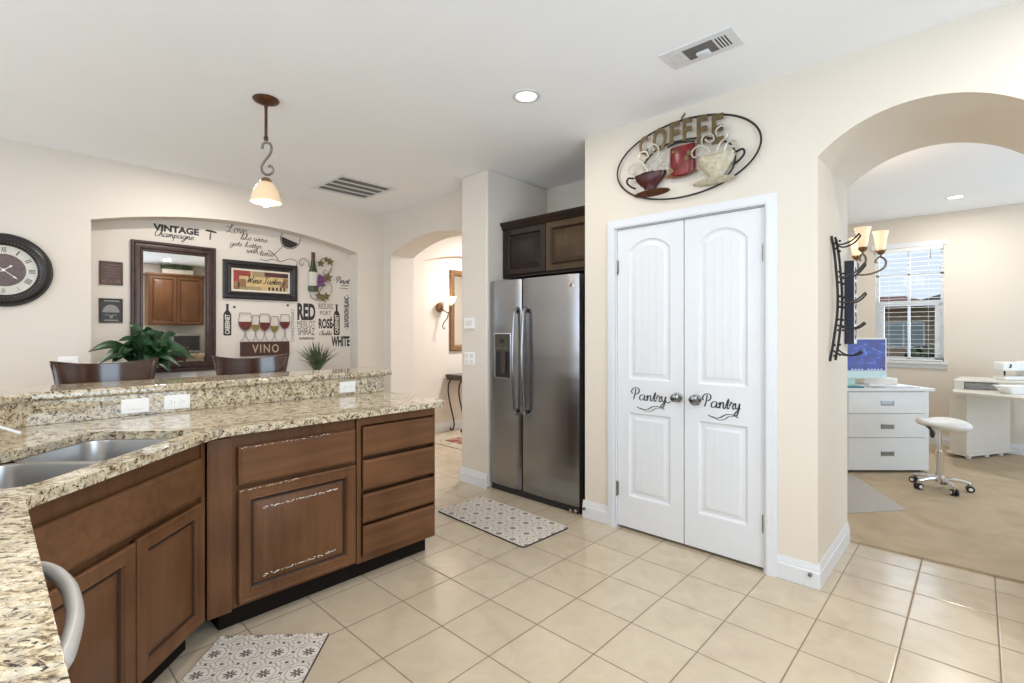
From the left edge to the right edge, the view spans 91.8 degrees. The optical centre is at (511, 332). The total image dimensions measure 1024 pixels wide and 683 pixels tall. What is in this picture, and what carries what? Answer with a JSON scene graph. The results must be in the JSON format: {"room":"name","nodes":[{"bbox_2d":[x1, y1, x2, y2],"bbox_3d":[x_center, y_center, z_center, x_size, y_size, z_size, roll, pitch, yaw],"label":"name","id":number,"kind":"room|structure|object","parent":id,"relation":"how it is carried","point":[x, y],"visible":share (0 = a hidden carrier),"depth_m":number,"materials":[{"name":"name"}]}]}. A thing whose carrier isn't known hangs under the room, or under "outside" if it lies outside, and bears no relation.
{"room":"kitchen","nodes":[
{"label":"kitchen","id":0,"kind":"room"},
{"bbox_2d":[97,360,127,362],"bbox_3d":[-3.093,0.353,4.009,0.393,0.251,0.393,0,0,43],"label":"pot","id":1,"kind":"object","parent":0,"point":[102,361],"depth_m":3.84,"materials":[{"name":"beige stone"}]},
{"bbox_2d":[0,138,382,387],"bbox_3d":[-3.734,-0.030,3.693,0.220,2.740,6.860,0,0,43],"label":"wall","id":2,"kind":"structure","parent":0,"point":[81,210],"depth_m":4.26,"materials":[{"name":"paint"}]},
{"bbox_2d":[0,233,52,306],"bbox_3d":[-3.664,-0.450,3.577,0.041,0.530,0.530,0,0,43],"label":"wall clock","id":3,"kind":"object","parent":2,"relation":"attached to","point":[26,271],"visible":1,"depth_m":3.65,"materials":[{"name":"black wood"}]},
{"bbox_2d":[58,357,78,362],"bbox_3d":[-3.434,0.228,3.843,0.010,0.075,0.120,0,0,43],"label":"light switch","id":4,"kind":"object","parent":2,"relation":"attached to","point":[60,359],"visible":0.55,"depth_m":3.85,"materials":[{"name":"white plastic"}]},
{"bbox_2d":[99,298,122,322],"bbox_3d":[-3.364,-0.183,4.164,0.012,0.202,0.156,0,0,43],"label":"wall plaque","id":5,"kind":"object","parent":2,"relation":"attached to","point":[110,309],"visible":1,"depth_m":4.16,"materials":[{"name":"black metal"}]},
{"bbox_2d":[99,260,122,284],"bbox_3d":[-3.363,-0.497,4.165,0.012,0.196,0.156,0,0,43],"label":"wall plaque","id":6,"kind":"object","parent":2,"relation":"attached to","point":[110,272],"visible":1,"depth_m":4.16,"materials":[{"name":"brown metal"}]},
{"bbox_2d":[130,239,215,372],"bbox_3d":[-3.043,-0.221,4.488,0.035,1.152,0.649,0,0,43],"label":"wall mirror","id":7,"kind":"object","parent":2,"relation":"attached to","point":[173,286],"visible":0.76,"depth_m":4.51,"materials":[{"name":"brown mirror"}]},
{"bbox_2d":[143,251,204,361],"bbox_3d":[-3.052,-0.221,4.497,0.005,0.983,0.479,0,0,43],"label":"mirror glass","id":8,"kind":"object","parent":7,"relation":"attached to","point":[173,281],"depth_m":4.51,"materials":[{"name":"mirror"}]},
{"bbox_2d":[155,229,193,241],"bbox_3d":[-3.055,-0.871,4.499,0.001,0.093,0.303,0,0,43],"label":"decal","id":9,"kind":"object","parent":2,"relation":"attached to","point":[170,235],"visible":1,"depth_m":4.49,"materials":[{"name":"black plastic"}]},
{"bbox_2d":[153,223,198,235],"bbox_3d":[-3.046,-0.932,4.510,0.001,0.062,0.355,0,0,43],"label":"decal","id":10,"kind":"object","parent":2,"relation":"attached to","point":[159,225],"visible":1,"depth_m":4.51,"materials":[{"name":"black plastic"}]},
{"bbox_2d":[180,372,196,377],"bbox_3d":[-2.980,0.393,4.576,0.006,0.045,0.130,0,0,43],"label":"wall outlet","id":11,"kind":"object","parent":2,"relation":"attached to","point":[188,374],"visible":0.92,"depth_m":4.57,"materials":[{"name":"white plastic"}]},
{"bbox_2d":[205,229,216,239],"bbox_3d":[-2.856,-0.923,4.712,0.001,0.097,0.096,0,0,43],"label":"decal","id":12,"kind":"object","parent":2,"relation":"attached to","point":[210,231],"visible":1,"depth_m":4.71,"materials":[{"name":"black plastic"}]},
{"bbox_2d":[223,304,230,335],"bbox_3d":[-2.760,-0.122,4.814,0.001,0.305,0.070,0,0,43],"label":"decal","id":13,"kind":"object","parent":2,"relation":"attached to","point":[227,315],"visible":1,"depth_m":4.81,"materials":[{"name":"black plastic"}]},
{"bbox_2d":[222,259,297,301],"bbox_3d":[-2.534,-0.517,5.033,0.030,0.377,0.716,0,0,43],"label":"framed print","id":14,"kind":"object","parent":2,"relation":"attached to","point":[240,279],"visible":1,"depth_m":5.01,"materials":[{"name":"black wood"}]},
{"bbox_2d":[226,224,297,265],"bbox_3d":[-2.531,-0.892,5.057,0.001,0.384,0.696,0,0,43],"label":"decal","id":15,"kind":"object","parent":2,"relation":"attached to","point":[231,224],"visible":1,"depth_m":4.98,"materials":[{"name":"grey plastic"}]},
{"bbox_2d":[238,313,289,355],"bbox_3d":[-2.517,0.020,5.057,0.022,0.430,0.505,0,0,43],"label":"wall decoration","id":16,"kind":"object","parent":2,"relation":"attached to","point":[277,347],"visible":1,"depth_m":5.04,"materials":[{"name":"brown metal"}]},
{"bbox_2d":[268,233,300,260],"bbox_3d":[-2.387,-0.920,5.210,0.001,0.354,0.341,0,0,43],"label":"decal","id":17,"kind":"object","parent":2,"relation":"attached to","point":[288,243],"visible":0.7,"depth_m":5.23,"materials":[{"name":"black plastic"}]},
{"bbox_2d":[297,303,314,319],"bbox_3d":[-2.227,-0.222,5.380,0.001,0.182,0.198,0,0,43],"label":"decal","id":18,"kind":"object","parent":2,"relation":"attached to","point":[303,317],"visible":1,"depth_m":5.37,"materials":[{"name":"black plastic"}]},
{"bbox_2d":[298,328,314,334],"bbox_3d":[-2.228,-0.009,5.379,0.001,0.076,0.186,0,0,43],"label":"decal","id":19,"kind":"object","parent":2,"relation":"attached to","point":[305,331],"visible":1,"depth_m":5.37,"materials":[{"name":"grey plastic"}]},
{"bbox_2d":[299,252,333,302],"bbox_3d":[-2.131,-0.599,5.432,0.059,0.548,0.386,0,0,43],"label":"art","id":20,"kind":"object","parent":2,"relation":"attached to","point":[315,280],"visible":1,"depth_m":5.43,"materials":[{"name":"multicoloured metal"}]},
{"bbox_2d":[319,316,331,327],"bbox_3d":[-2.079,-0.110,5.537,0.001,0.136,0.159,0,0,43],"label":"decal","id":21,"kind":"object","parent":2,"relation":"attached to","point":[331,316],"visible":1,"depth_m":5.54,"materials":[{"name":"black plastic"}]},
{"bbox_2d":[334,304,339,334],"bbox_3d":[-1.989,-0.142,5.632,0.001,0.346,0.072,0,0,43],"label":"decal","id":22,"kind":"object","parent":2,"relation":"attached to","point":[336,313],"visible":1,"depth_m":5.63,"materials":[{"name":"black plastic"}]},
{"bbox_2d":[331,336,349,346],"bbox_3d":[-1.956,0.103,5.668,0.001,0.116,0.223,0,0,43],"label":"decal","id":23,"kind":"object","parent":2,"relation":"attached to","point":[342,337],"visible":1,"depth_m":5.67,"materials":[{"name":"black plastic"}]},
{"bbox_2d":[336,276,349,288],"bbox_3d":[-1.937,-0.570,5.688,0.001,0.137,0.168,0,0,43],"label":"decal","id":24,"kind":"object","parent":2,"relation":"attached to","point":[338,276],"visible":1,"depth_m":5.69,"materials":[{"name":"black plastic"}]},
{"bbox_2d":[344,295,348,329],"bbox_3d":[-1.907,-0.232,5.720,0.001,0.399,0.061,0,0,43],"label":"decal","id":25,"kind":"object","parent":2,"relation":"attached to","point":[346,301],"visible":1,"depth_m":5.72,"materials":[{"name":"black plastic"}]},
{"bbox_2d":[383,191,461,394],"bbox_3d":[-0.783,-0.030,5.406,1.729,2.740,0.320,0,0,43],"label":"wall","id":26,"kind":"structure","parent":0,"point":[408,231],"depth_m":5.80,"materials":[{"name":"paint"}]},
{"bbox_2d":[414,235,461,422],"bbox_3d":[-0.352,-0.030,7.308,0.130,2.740,3.040,0,0,43],"label":"wall","id":27,"kind":"structure","parent":0,"point":[433,357],"depth_m":6.61,"materials":[{"name":"paint"}]},
{"bbox_2d":[436,296,455,328],"bbox_3d":[-0.874,-0.257,6.646,0.270,0.437,0.152,0,0,13],"label":"wall sconce","id":28,"kind":"object","parent":27,"relation":"attached to","point":[450,299],"visible":1,"depth_m":6.61,"materials":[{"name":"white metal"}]},
{"bbox_2d":[435,419,461,432],"bbox_3d":[-0.591,1.278,7.066,0.014,0.125,1.700,0,0,43],"label":"baseboard","id":29,"kind":"structure","parent":27,"relation":"attached to","point":[443,426],"depth_m":6.75,"materials":[{"name":"white paint"}]},
{"bbox_2d":[450,270,461,350],"bbox_3d":[-0.624,-0.300,7.017,0.032,1.110,0.640,0,0,43],"label":"mirror","id":30,"kind":"object","parent":27,"relation":"attached to","point":[455,275],"visible":0.39,"depth_m":6.87,"materials":[{"name":"gold metal"}]},
{"bbox_2d":[455,276,461,344],"bbox_3d":[-0.631,-0.300,7.025,0.008,0.950,0.485,0,0,43],"label":"mirror glass","id":31,"kind":"object","parent":30,"relation":"attached to","point":[458,279],"depth_m":6.90,"materials":[{"name":"mirror"}]},
{"bbox_2d":[462,170,546,487],"bbox_3d":[-0.023,-0.030,4.708,0.337,2.740,0.915,0,0,43],"label":"wall pier","id":32,"kind":"object","parent":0,"point":[490,199],"visible":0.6,"depth_m":4.37,"materials":[{"name":"paint"}]},
{"bbox_2d":[464,318,474,328],"bbox_3d":[-0.379,-0.080,4.398,0.120,0.095,0.024,0,0,43],"label":"thermostat","id":33,"kind":"object","parent":32,"relation":"attached to","point":[469,323],"visible":1,"depth_m":4.38,"materials":[{"name":"white plastic"}]},
{"bbox_2d":[465,352,474,364],"bbox_3d":[-0.377,0.233,4.407,0.135,0.115,0.008,0,0,43],"label":"light switch","id":34,"kind":"object","parent":32,"relation":"attached to","point":[469,356],"visible":1,"depth_m":4.40,"materials":[{"name":"white plastic"}]},
{"bbox_2d":[460,467,486,488],"bbox_3d":[-0.342,1.278,4.370,0.337,0.125,0.014,0,0,43],"label":"baseboard","id":35,"kind":"structure","parent":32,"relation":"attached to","point":[473,477],"depth_m":4.36,"materials":[{"name":"white paint"}]},
{"bbox_2d":[0,0,1023,224],"bbox_3d":[0.539,-1.440,2.651,8.050,0.080,11.200,0,0,43],"label":"ceiling","id":36,"kind":"structure","parent":0,"point":[413,97],"depth_m":2.74,"materials":[{"name":"paint"}]},
{"bbox_2d":[250,94,281,206],"bbox_3d":[-1.478,-1.077,2.982,0.171,0.645,0.171,0,0,43],"label":"pendant light","id":37,"kind":"object","parent":36,"relation":"hanging from","point":[265,193],"visible":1,"depth_m":2.96,"materials":[{"name":"beige glass"}]},
{"bbox_2d":[311,174,396,199],"bbox_3d":[-1.527,-1.395,4.805,0.590,0.010,0.585,0,0,43],"label":"ceiling vent","id":38,"kind":"object","parent":36,"relation":"in","point":[341,184],"visible":1,"depth_m":4.79,"materials":[{"name":"white metal"}]},
{"bbox_2d":[512,89,540,102],"bbox_3d":[0.084,-1.397,2.942,0.169,0.006,0.169,0,0,43],"label":"recessed light","id":39,"kind":"object","parent":36,"relation":"in","point":[524,95],"visible":1,"depth_m":2.94,"materials":[{"name":"white glass"}]},
{"bbox_2d":[659,26,744,69],"bbox_3d":[0.934,-1.389,2.455,0.355,0.022,0.185,0,0,43],"label":"ceiling vent","id":40,"kind":"object","parent":36,"relation":"in","point":[725,39],"visible":1,"depth_m":2.43,"materials":[{"name":"white metal"}]},
{"bbox_2d":[682,40,718,59],"bbox_3d":[0.932,-1.393,2.453,0.145,0.002,0.106,0,0,43],"label":"grille","id":41,"kind":"object","parent":40,"relation":"attached to","point":[704,48],"depth_m":2.44,"materials":[{"name":"white metal"}]},
{"bbox_2d":[849,226,889,275],"bbox_3d":[2.600,-0.900,3.950,0.635,1.000,0.626,0,0,43],"label":"chandelier","id":42,"kind":"object","parent":36,"relation":"hanging from","point":[880,237],"visible":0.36,"depth_m":3.78,"materials":[{"name":"white glass"}]},
{"bbox_2d":[944,195,965,198],"bbox_3d":[4.584,-1.397,5.133,0.169,0.006,0.169,0,0,43],"label":"recessed light","id":43,"kind":"object","parent":36,"relation":"in","point":[954,196],"visible":1,"depth_m":5.14,"materials":[{"name":"white paint"}]},
{"bbox_2d":[547,180,584,212],"bbox_3d":[0.741,-0.030,4.548,0.995,2.740,0.100,0,0,43],"label":"wall","id":44,"kind":"structure","parent":0,"point":[571,195],"depth_m":4.69,"materials":[{"name":"paint"}]},
{"bbox_2d":[500,205,584,279],"bbox_3d":[0.478,-0.717,4.269,0.986,0.483,0.663,0,0,43],"label":"upper cabinet","id":45,"kind":"object","parent":44,"relation":"attached to","point":[553,243],"visible":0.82,"depth_m":4.03,"materials":[{"name":"brown wood"}]},
{"bbox_2d":[153,428,1023,682],"bbox_3d":[-0.198,1.370,2.452,7.150,0.060,9.900,0,0,43],"label":"floor","id":46,"kind":"structure","parent":0,"point":[590,601],"depth_m":2.32,"materials":[{"name":"tile"}]},
{"bbox_2d":[41,561,84,669],"bbox_3d":[-1.054,0.889,0.704,0.600,0.862,0.680,0,0,43],"label":"dishwasher","id":47,"kind":"object","parent":46,"relation":"on","point":[69,589],"visible":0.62,"depth_m":0.90,"materials":[{"name":"silver metal"}]},
{"bbox_2d":[49,358,158,384],"bbox_3d":[-2.383,0.751,2.957,0.504,1.170,0.525,0,0,43],"label":"bar stool","id":48,"kind":"object","parent":46,"relation":"on","point":[62,372],"visible":0.34,"depth_m":3.09,"materials":[{"name":"brown wood"}]},
{"bbox_2d":[28,443,204,682],"bbox_3d":[-1.409,0.897,1.578,0.505,0.885,1.045,0,0,30],"label":"base cabinet","id":49,"kind":"object","parent":46,"relation":"on","point":[132,542],"visible":0.84,"depth_m":1.68,"materials":[{"name":"brown wood"}]},
{"bbox_2d":[212,354,289,375],"bbox_3d":[-1.804,0.751,3.572,0.504,1.170,0.525,0,0,43],"label":"bar stool","id":50,"kind":"object","parent":46,"relation":"on","point":[277,363],"visible":0.32,"depth_m":3.71,"materials":[{"name":"brown wood"}]},
{"bbox_2d":[179,633,328,682],"bbox_3d":[-1.024,1.335,1.740,0.470,0.009,0.900,0,0,-3],"label":"kitchen mat","id":51,"kind":"object","parent":46,"relation":"on","point":[265,658],"visible":1,"depth_m":2.02,"materials":[{"name":"fabric"}]},
{"bbox_2d":[205,419,355,630],"bbox_3d":[-1.304,0.897,2.611,0.682,0.885,0.705,0,0,43],"label":"base cabinet","id":52,"kind":"object","parent":46,"relation":"on","point":[280,504],"visible":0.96,"depth_m":2.34,"materials":[{"name":"brown wood"}]},
{"bbox_2d":[350,408,434,578],"bbox_3d":[-0.882,0.897,3.060,0.680,0.885,0.523,0,0,43],"label":"base cabinet","id":53,"kind":"object","parent":46,"relation":"on","point":[395,453],"visible":0.66,"depth_m":2.81,"materials":[{"name":"brown wood"}]},
{"bbox_2d":[0,376,444,682],"bbox_3d":[-0.774,0.383,1.669,2.814,0.145,2.550,0,0,43],"label":"countertop","id":54,"kind":"structure","parent":53,"relation":"on","point":[31,651],"depth_m":2.11,"materials":[{"name":"stone"}]},
{"bbox_2d":[0,426,21,434],"bbox_3d":[-1.924,0.274,1.692,0.266,0.290,0.265,0,0,-10],"label":"kitchen faucet","id":55,"kind":"object","parent":54,"relation":"on","point":[1,427],"visible":1,"depth_m":1.83,"materials":[{"name":"silver metal"}]},
{"bbox_2d":[0,439,169,488],"bbox_3d":[-1.550,0.551,1.720,0.461,0.190,0.814,0,0,-2],"label":"sink","id":56,"kind":"object","parent":54,"relation":"in","point":[44,466],"visible":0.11,"depth_m":1.86,"materials":[{"name":"grey metal"}]},
{"bbox_2d":[121,397,149,413],"bbox_3d":[-1.891,0.369,2.494,0.010,0.073,0.116,0,0,43],"label":"light switch","id":57,"kind":"object","parent":54,"relation":"attached to","point":[137,405],"visible":1,"depth_m":2.49,"materials":[{"name":"white plastic"}]},
{"bbox_2d":[164,394,189,409],"bbox_3d":[-1.770,0.367,2.625,0.008,0.075,0.117,0,0,43],"label":"wall outlet","id":58,"kind":"object","parent":54,"relation":"attached to","point":[180,401],"visible":1,"depth_m":2.62,"materials":[{"name":"white plastic"}]},
{"bbox_2d":[170,398,175,405],"bbox_3d":[-1.782,0.367,2.608,0.002,0.039,0.028,0,0,43],"label":"socket","id":59,"kind":"object","parent":58,"relation":"attached to","point":[172,400],"depth_m":2.61,"materials":[{"name":"white plastic"}]},
{"bbox_2d":[179,398,184,404],"bbox_3d":[-1.753,0.367,2.638,0.002,0.039,0.028,0,0,43],"label":"socket","id":60,"kind":"object","parent":58,"relation":"attached to","point":[181,400],"depth_m":2.64,"materials":[{"name":"white plastic"}]},
{"bbox_2d":[0,367,391,405],"bbox_3d":[-1.637,0.290,1.655,1.836,0.040,4.273,0,0,-4],"label":"countertop","id":61,"kind":"structure","parent":54,"relation":"on","point":[11,395],"depth_m":2.64,"materials":[{"name":"stone"}]},
{"bbox_2d":[340,381,354,392],"bbox_3d":[-1.103,0.367,3.333,0.008,0.073,0.113,0,0,43],"label":"wall outlet","id":62,"kind":"object","parent":54,"relation":"attached to","point":[345,387],"visible":1,"depth_m":3.33,"materials":[{"name":"white plastic"}]},
{"bbox_2d":[435,434,461,449],"bbox_3d":[0.041,1.335,6.292,1.325,0.009,1.780,0,0,43],"label":"rug","id":63,"kind":"object","parent":46,"relation":"on","point":[455,441],"visible":0.11,"depth_m":6.05,"materials":[{"name":"fabric"}]},
{"bbox_2d":[446,373,461,432],"bbox_3d":[-0.453,0.949,6.963,0.305,0.768,0.980,0,0,43],"label":"console","id":64,"kind":"object","parent":46,"relation":"on","point":[456,376],"visible":0.35,"depth_m":6.65,"materials":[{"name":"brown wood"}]},
{"bbox_2d":[438,497,567,547],"bbox_3d":[-0.084,1.335,3.554,0.455,0.009,0.900,0,0,-45],"label":"kitchen mat","id":65,"kind":"object","parent":46,"relation":"on","point":[523,529],"visible":1,"depth_m":3.49,"materials":[{"name":"fabric"}]},
{"bbox_2d":[491,273,584,513],"bbox_3d":[0.378,0.452,4.188,0.934,1.768,0.822,0,0,43],"label":"refrigerator","id":66,"kind":"object","parent":46,"relation":"on","point":[538,323],"visible":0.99,"depth_m":3.88,"materials":[{"name":"silver metal"}]},
{"bbox_3d":[-2.495,0.910,4.710,0.490,0.860,2.120,0,0,43],"label":"console table","id":67,"kind":"object","parent":46,"relation":"on","visible":0},
{"bbox_2d":[88,323,195,371],"bbox_3d":[-2.999,0.200,4.073,0.715,0.558,0.402,0,0,-37],"label":"peace lily","id":68,"kind":"object","parent":67,"relation":"on","point":[147,343],"visible":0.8,"depth_m":4.04,"materials":[{"name":"green plant"}]},
{"bbox_2d":[297,342,336,369],"bbox_3d":[-2.038,0.279,5.234,0.419,0.400,0.347,0,0,-2],"label":"potted grass","id":69,"kind":"object","parent":67,"relation":"on","point":[316,361],"depth_m":5.21,"materials":[{"name":"green plant"}]},
{"bbox_2d":[585,0,1023,564],"bbox_3d":[1.716,-0.030,3.036,2.502,2.740,0.805,0,0,43],"label":"wall","id":70,"kind":"structure","parent":0,"point":[824,126],"depth_m":2.68,"materials":[{"name":"beige paint"}]},
{"bbox_2d":[582,499,607,524],"bbox_3d":[0.596,1.278,3.528,0.224,0.125,0.014,0,0,43],"label":"baseboard","id":71,"kind":"structure","parent":70,"relation":"attached to","point":[594,511],"depth_m":3.52,"materials":[{"name":"white paint"}]},
{"bbox_2d":[616,220,684,543],"bbox_3d":[0.881,0.309,3.248,0.485,2.018,0.103,0,0,43],"label":"door","id":72,"kind":"structure","parent":70,"relation":"in","point":[650,264],"depth_m":3.24,"materials":[{"name":"white paint"}]},
{"bbox_2d":[617,112,761,199],"bbox_3d":[1.042,-1.097,3.065,0.928,0.530,0.076,0,0,43],"label":"wall sign","id":73,"kind":"object","parent":70,"relation":"attached to","point":[682,158],"visible":1,"depth_m":3.03,"materials":[{"name":"metal"}]},
{"bbox_2d":[626,170,666,189],"bbox_3d":[0.862,-0.979,3.221,0.278,0.102,0.058,0,0,43],"label":"cup","id":74,"kind":"object","parent":73,"relation":"on","point":[649,180],"depth_m":3.19,"materials":[{"name":"metal"}]},
{"bbox_2d":[664,140,697,178],"bbox_3d":[1.040,-1.066,3.067,0.220,0.214,0.044,0,0,43],"label":"cup","id":75,"kind":"object","parent":73,"relation":"on","point":[682,158],"depth_m":3.05,"materials":[{"name":"red metal"}]},
{"bbox_2d":[697,148,745,177],"bbox_3d":[1.209,-0.978,2.895,0.288,0.132,0.058,0,0,43],"label":"cup","id":76,"kind":"object","parent":73,"relation":"on","point":[715,165],"depth_m":2.89,"materials":[{"name":"beige metal"}]},
{"bbox_2d":[608,192,777,576],"bbox_3d":[1.093,0.286,3.122,1.076,2.107,0.125,0,0,43],"label":"trim","id":77,"kind":"structure","parent":70,"relation":"attached to","point":[769,201],"depth_m":2.76,"materials":[{"name":"white paint"}]},
{"bbox_2d":[685,207,763,567],"bbox_3d":[1.235,0.309,2.915,0.475,2.018,0.103,0,0,43],"label":"door","id":78,"kind":"structure","parent":70,"relation":"in","point":[724,253],"depth_m":2.92,"materials":[{"name":"white paint"}]},
{"bbox_2d":[777,554,820,589],"bbox_3d":[1.528,1.278,2.652,0.208,0.125,0.014,0,0,43],"label":"baseboard","id":79,"kind":"structure","parent":70,"relation":"attached to","point":[791,569],"depth_m":2.64,"materials":[{"name":"white paint"}]},
{"bbox_2d":[818,522,849,587],"bbox_3d":[1.879,1.278,2.884,0.014,0.125,0.805,0,0,43],"label":"baseboard","id":80,"kind":"structure","parent":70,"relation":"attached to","point":[834,553],"depth_m":2.85,"materials":[{"name":"white paint"}]},
{"bbox_2d":[829,233,866,360],"bbox_3d":[1.946,-0.196,2.870,0.130,0.719,0.366,0,0,43],"label":"wine rack","id":81,"kind":"object","parent":70,"relation":"attached to","point":[834,248],"visible":1,"depth_m":2.84,"materials":[{"name":"metal"}]},
{"bbox_2d":[845,260,856,343],"bbox_3d":[2.131,-0.186,3.122,0.052,0.519,0.093,0,0,43],"label":"sign","id":82,"kind":"object","parent":70,"relation":"attached to","point":[850,266],"visible":0.9,"depth_m":3.09,"materials":[{"name":"black paper"}]},
{"bbox_2d":[847,203,1023,444],"bbox_3d":[5.519,-0.030,5.462,4.550,2.740,0.120,0,0,43],"label":"wall","id":83,"kind":"structure","parent":0,"point":[984,247],"depth_m":5.66,"materials":[{"name":"beige paint"}]},
{"bbox_2d":[871,239,947,368],"bbox_3d":[4.820,-0.330,6.041,0.730,1.520,0.085,0,0,43],"label":"trim","id":84,"kind":"structure","parent":83,"relation":"attached to","point":[890,363],"depth_m":5.97,"materials":[{"name":"white paint"}]},
{"bbox_2d":[876,248,943,361],"bbox_3d":[4.863,-0.343,6.083,0.655,1.375,0.045,0,0,43],"label":"window","id":85,"kind":"structure","parent":83,"relation":"in","point":[939,316],"depth_m":6.03,"materials":[{"name":"white paint"}]},
{"bbox_2d":[876,245,943,360],"bbox_3d":[4.813,-0.343,6.029,0.643,1.366,0.072,0,0,43],"label":"window blind","id":86,"kind":"object","parent":85,"relation":"attached to","point":[928,248],"visible":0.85,"depth_m":5.97,"materials":[{"name":"white plastic"}]},
{"bbox_2d":[929,435,1023,454],"bbox_3d":[5.455,1.278,5.431,4.300,0.125,0.014,0,0,43],"label":"baseboard","id":87,"kind":"structure","parent":83,"relation":"attached to","point":[1019,448],"depth_m":5.77,"materials":[{"name":"white paint"}]},
{"bbox_2d":[847,444,1023,582],"bbox_3d":[4.194,1.334,4.018,4.600,0.012,4.000,0,0,43],"label":"floor","id":88,"kind":"structure","parent":0,"point":[981,531],"depth_m":3.58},
{"bbox_2d":[847,474,906,512],"bbox_3d":[2.933,1.325,4.062,0.416,0.004,1.221,0,0,33],"label":"chair mat","id":89,"kind":"object","parent":88,"relation":"on","point":[861,497],"visible":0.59,"depth_m":3.91,"materials":[{"name":"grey plastic"}]},
{"bbox_2d":[847,383,934,470],"bbox_3d":[3.538,0.928,4.982,0.875,0.800,0.635,0,0,0],"label":"chest","id":90,"kind":"object","parent":88,"relation":"on","point":[883,433],"visible":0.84,"depth_m":4.68,"materials":[{"name":"white laminate"}]},
{"bbox_2d":[847,386,864,387],"bbox_3d":[3.255,0.521,4.750,0.170,0.014,0.100,0,0,0],"label":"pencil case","id":91,"kind":"object","parent":90,"relation":"on","point":[847,386],"visible":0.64,"depth_m":4.70,"materials":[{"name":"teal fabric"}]},
{"bbox_2d":[847,338,886,385],"bbox_3d":[3.454,0.291,4.950,0.537,0.472,0.180,0,0,0],"label":"computer monitor","id":92,"kind":"object","parent":90,"relation":"on","point":[872,363],"visible":0.68,"depth_m":4.93,"materials":[{"name":"white plastic"}]},
{"bbox_2d":[855,377,896,383],"bbox_3d":[3.730,0.496,5.120,0.340,0.062,0.200,0,0,0],"label":"box","id":93,"kind":"object","parent":90,"relation":"on","point":[889,380],"visible":0.64,"depth_m":5.02,"materials":[{"name":"white laminate"}]},
{"bbox_2d":[865,383,889,385],"bbox_3d":[3.600,0.515,4.893,0.200,0.026,0.055,0,0,0],"label":"paper stack","id":94,"kind":"object","parent":90,"relation":"on","point":[866,384],"visible":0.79,"depth_m":4.87,"materials":[{"name":"white paper"}]},
{"bbox_2d":[865,386,919,387],"bbox_3d":[3.650,0.525,4.770,0.420,0.006,0.140,0,0,0],"label":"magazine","id":95,"kind":"object","parent":90,"relation":"on","point":[865,386],"visible":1,"depth_m":4.76,"materials":[{"name":"white paper"}]},
{"bbox_2d":[909,417,974,495],"bbox_3d":[3.645,1.025,4.224,0.433,0.605,0.425,0,0,43],"label":"stool","id":96,"kind":"object","parent":88,"relation":"on","point":[945,424],"visible":1,"depth_m":4.17,"materials":[{"name":"white plastic"}]},
{"bbox_2d":[946,376,1023,458],"bbox_3d":[4.982,0.909,5.067,1.104,0.838,0.954,0,0,-16],"label":"desk","id":97,"kind":"object","parent":88,"relation":"on","point":[987,411],"visible":0.94,"depth_m":5.25,"materials":[{"name":"white laminate"}]},
{"bbox_2d":[964,382,998,389],"bbox_3d":[4.820,0.553,5.150,0.317,0.072,0.107,0,0,27],"label":"case","id":98,"kind":"object","parent":97,"relation":"on","point":[967,385],"visible":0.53,"depth_m":5.10,"materials":[{"name":"grey plastic"}]},
{"bbox_2d":[953,376,1023,382],"bbox_3d":[5.078,0.499,5.171,0.862,0.018,0.519,0,0,29],"label":"shelf","id":99,"kind":"object","parent":97,"relation":"attached to","point":[961,379],"depth_m":5.10,"materials":[{"name":"white laminate"}]},
{"bbox_2d":[993,361,1023,379],"bbox_3d":[5.185,0.395,5.119,0.350,0.190,0.142,0,0,0],"label":"sewing machine","id":100,"kind":"object","parent":97,"relation":"on","point":[1018,366],"visible":1,"depth_m":5.07,"materials":[{"name":"white plastic"}]},
{"bbox_2d":[993,385,1023,394],"bbox_3d":[4.830,0.550,4.760,0.330,0.078,0.180,0,0,0],"label":"plastic tray","id":101,"kind":"object","parent":97,"relation":"on","point":[1004,389],"visible":1,"depth_m":4.71,"materials":[{"name":"white plastic"}]},
{"label":"outside","id":102,"kind":"structure","parent":0,"visible":0},
{"bbox_3d":[15.686,1.590,18.126,30.000,0.100,32.100,0,0,43],"label":"ground","id":103,"kind":"structure","parent":102,"visible":0},
{"bbox_2d":[880,294,939,356],"bbox_3d":[16.964,-0.365,21.015,15.100,3.810,9.140,0,0,43],"label":"house","id":104,"kind":"structure","parent":103,"relation":"on","point":[895,323],"depth_m":18.81,"materials":[{"name":"beige paint"}]},
{"bbox_2d":[902,346,934,357],"bbox_3d":[11.167,0.951,13.519,1.073,1.179,1.100,0,0,43],"label":"shrub","id":105,"kind":"object","parent":103,"relation":"on","point":[918,352],"visible":0.17,"depth_m":13.43,"materials":[{"name":"green plant"}]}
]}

